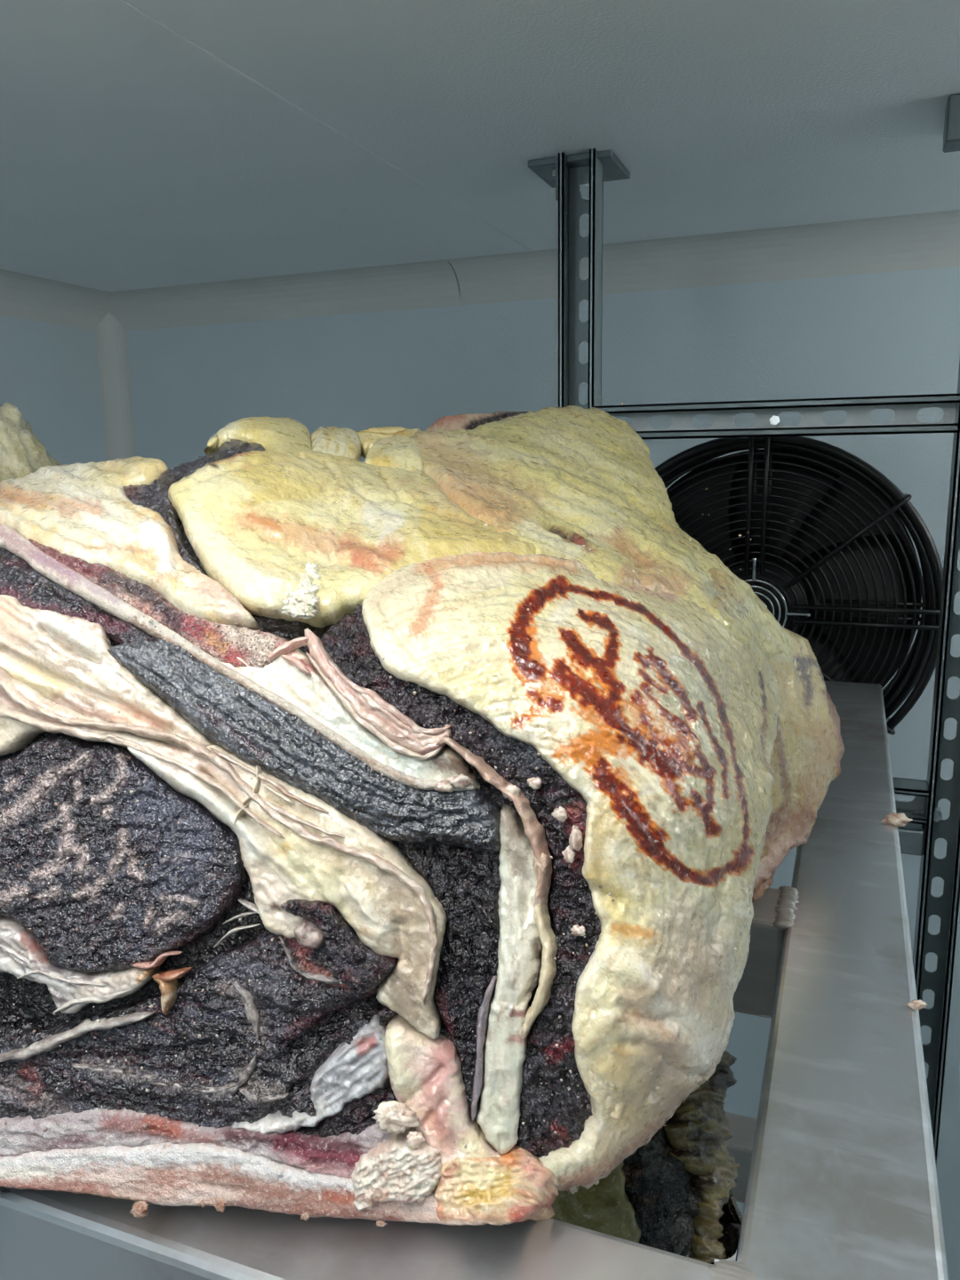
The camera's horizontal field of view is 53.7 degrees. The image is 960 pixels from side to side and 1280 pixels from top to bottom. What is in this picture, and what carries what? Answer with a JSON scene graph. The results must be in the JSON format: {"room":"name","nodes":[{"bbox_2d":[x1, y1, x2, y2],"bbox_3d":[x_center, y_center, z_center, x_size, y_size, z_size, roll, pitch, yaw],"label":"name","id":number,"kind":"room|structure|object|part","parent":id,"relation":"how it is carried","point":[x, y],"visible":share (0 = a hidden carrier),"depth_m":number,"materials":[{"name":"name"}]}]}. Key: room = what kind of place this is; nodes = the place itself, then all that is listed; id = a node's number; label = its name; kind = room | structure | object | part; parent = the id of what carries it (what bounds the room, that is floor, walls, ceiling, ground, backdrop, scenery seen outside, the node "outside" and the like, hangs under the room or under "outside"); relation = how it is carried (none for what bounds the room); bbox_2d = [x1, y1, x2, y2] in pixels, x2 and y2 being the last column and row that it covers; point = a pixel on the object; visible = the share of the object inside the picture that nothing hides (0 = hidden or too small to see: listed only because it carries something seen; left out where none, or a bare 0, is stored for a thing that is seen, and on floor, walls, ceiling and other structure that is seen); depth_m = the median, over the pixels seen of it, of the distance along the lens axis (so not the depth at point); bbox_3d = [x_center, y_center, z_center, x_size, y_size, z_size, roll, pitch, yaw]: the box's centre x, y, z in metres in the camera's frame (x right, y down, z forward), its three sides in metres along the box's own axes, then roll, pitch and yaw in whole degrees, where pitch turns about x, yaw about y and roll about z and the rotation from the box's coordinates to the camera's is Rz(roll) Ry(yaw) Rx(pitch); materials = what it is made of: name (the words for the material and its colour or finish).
{"room":"meat cold room","nodes":[
{"label":"meat cold room","id":0,"kind":"room"},
{"bbox_2d":[0,315,106,465],"bbox_3d":[-1.507,0.712,0.655,0.100,2.300,3.645,3,12,21],"label":"wall","id":1,"kind":"structure","parent":0,"point":[49,372],"depth_m":1.97,"materials":[{"name":"grey paint"}]},
{"bbox_2d":[0,268,109,329],"bbox_3d":[-1.445,-0.378,0.412,0.070,0.070,3.645,3,12,21],"label":"trim","id":2,"kind":"structure","parent":1,"relation":"attached to","point":[23,296],"depth_m":1.92,"materials":[{"name":"plastic"}]},
{"bbox_2d":[0,0,959,291],"bbox_3d":[-0.174,-0.387,-0.093,3.000,0.100,3.845,3,12,21],"label":"ceiling","id":3,"kind":"structure","parent":0,"point":[144,144],"depth_m":1.01,"materials":[{"name":"grey paint"}]},
{"bbox_2d":[126,266,959,1279],"bbox_3d":[0.523,0.448,1.847,3.000,2.300,0.100,3,12,21],"label":"wall","id":4,"kind":"structure","parent":0,"point":[898,332],"depth_m":1.72,"materials":[{"name":"grey paint"}]},
{"bbox_2d":[95,312,136,461],"bbox_3d":[-0.788,0.386,2.274,0.045,2.300,0.045,3,12,21],"label":"trim","id":5,"kind":"structure","parent":4,"relation":"attached to","point":[111,338],"depth_m":2.10,"materials":[{"name":"plastic"}]},
{"bbox_2d":[108,209,959,331],"bbox_3d":[0.474,-0.631,1.556,2.800,0.070,0.070,3,12,21],"label":"trim","id":6,"kind":"structure","parent":4,"relation":"attached to","point":[927,240],"depth_m":1.69,"materials":[{"name":"plastic"}]},
{"bbox_3d":[-0.136,1.969,0.365,3.000,0.100,3.845,3,12,21],"label":"floor","id":7,"kind":"structure","parent":0,"visible":0},
{"bbox_2d":[528,93,959,1165],"bbox_3d":[0.352,0.557,1.298,0.566,2.300,0.132,3,12,21],"label":"frame","id":8,"kind":"object","parent":7,"relation":"on","point":[564,172],"visible":0.41,"depth_m":1.13,"materials":[{"name":"metal"}]},
{"bbox_2d":[0,680,948,1279],"bbox_3d":[-0.111,0.174,0.874,0.906,0.114,0.991,3,12,21],"label":"tray","id":9,"kind":"object","parent":8,"relation":"attached to","point":[843,1180],"visible":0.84,"depth_m":0.37,"materials":[{"name":"metal"}]},
{"bbox_2d":[0,401,59,481],"bbox_3d":[-0.441,-0.036,0.758,0.359,0.352,0.226,3,12,21],"label":"joint","id":10,"kind":"object","parent":9,"relation":"on","point":[21,453],"visible":0.11,"depth_m":0.75,"materials":[{"name":"beige food"}]},
{"bbox_3d":[-0.279,0.236,0.447,0.766,0.065,0.066,3,12,21],"label":"rail","id":11,"kind":"part","parent":9,"relation":"part of","materials":[{"name":"metal"}]},
{"bbox_2d":[0,395,844,1226],"bbox_3d":[-0.076,0.010,0.579,0.564,0.326,0.583,3,12,21],"label":"joint","id":12,"kind":"object","parent":9,"relation":"on","point":[395,835],"visible":1,"depth_m":0.36,"materials":[{"name":"beige food"}]},
{"bbox_3d":[0.009,0.088,0.354,0.025,0.102,0.057,-9,14,-37],"label":"connective cord","id":13,"kind":"part","parent":12,"relation":"part of","materials":[{"name":"beige food"}]},
{"bbox_3d":[0.022,0.082,0.346,0.005,0.009,0.005,6,13,32],"label":"fat knob","id":14,"kind":"part","parent":12,"relation":"part of","materials":[{"name":"beige food"}]},
{"bbox_3d":[0.278,0.174,0.720,0.070,0.065,0.991,3,12,21],"label":"rail","id":15,"kind":"part","parent":9,"relation":"part of","materials":[{"name":"metal"}]},
{"bbox_2d":[880,812,911,827],"bbox_3d":[0.317,0.137,0.724,0.022,0.013,0.014,-3,11,-10],"label":"scrap","id":16,"kind":"object","parent":9,"relation":"on","point":[898,820],"visible":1,"depth_m":0.72,"materials":[{"name":"beige food"}]},
{"bbox_2d":[906,999,927,1009],"bbox_3d":[0.223,0.186,0.483,0.010,0.005,0.006,3,12,21],"label":"scrap","id":17,"kind":"object","parent":9,"relation":"on","point":[915,1004],"visible":1,"depth_m":0.48,"materials":[{"name":"beige food"}]},
{"bbox_3d":[0.124,-0.583,1.176,0.104,0.008,0.100,3,12,21],"label":"ceiling plate","id":18,"kind":"part","parent":8,"relation":"part of","materials":[{"name":"metal"}]},
{"bbox_3d":[0.139,0.550,1.353,0.045,2.300,0.041,3,12,21],"label":"upright post","id":19,"kind":"part","parent":8,"relation":"part of","materials":[{"name":"metal"}]},
{"bbox_2d":[725,1112,756,1203],"bbox_3d":[-0.116,0.557,0.919,0.906,0.065,0.929,3,12,21],"label":"tray","id":20,"kind":"object","parent":8,"relation":"attached to","point":[742,1128],"visible":0.02,"depth_m":0.96,"materials":[{"name":"metal"}]},
{"bbox_2d":[550,1050,742,1264],"bbox_3d":[0.084,0.425,0.568,0.165,0.323,0.263,-1,11,2],"label":"joint","id":21,"kind":"object","parent":20,"relation":"on","point":[674,1195],"visible":0.42,"depth_m":0.55,"materials":[{"name":"black food"}]},
{"bbox_2d":[654,436,943,735],"bbox_3d":[0.372,-0.045,1.278,0.466,0.466,0.202,3,12,21],"label":"fan","id":22,"kind":"object","parent":8,"relation":"hanging from","point":[830,553],"visible":0.47,"depth_m":1.24,"materials":[{"name":"black metal"}]},
{"bbox_3d":[0.273,-0.122,1.345,0.150,0.162,0.052,3,12,21],"label":"fan blade","id":23,"kind":"part","parent":22,"relation":"part of","materials":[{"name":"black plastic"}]},
{"bbox_3d":[0.402,-0.171,1.275,0.148,0.147,0.034,8,14,38],"label":"fan blade","id":24,"kind":"part","parent":22,"relation":"part of","materials":[{"name":"black plastic"}]},
{"bbox_3d":[0.462,0.055,1.319,0.135,0.175,0.038,0,11,4],"label":"fan blade","id":25,"kind":"part","parent":22,"relation":"part of","materials":[{"name":"black plastic"}]},
{"bbox_3d":[0.496,-0.074,1.267,0.160,0.134,0.052,3,12,21],"label":"fan blade","id":26,"kind":"part","parent":22,"relation":"part of","materials":[{"name":"black plastic"}]},
{"bbox_3d":[0.555,0.574,1.192,0.041,2.300,0.041,3,12,21],"label":"upright post","id":27,"kind":"part","parent":8,"relation":"part of","materials":[{"name":"metal"}]}
]}

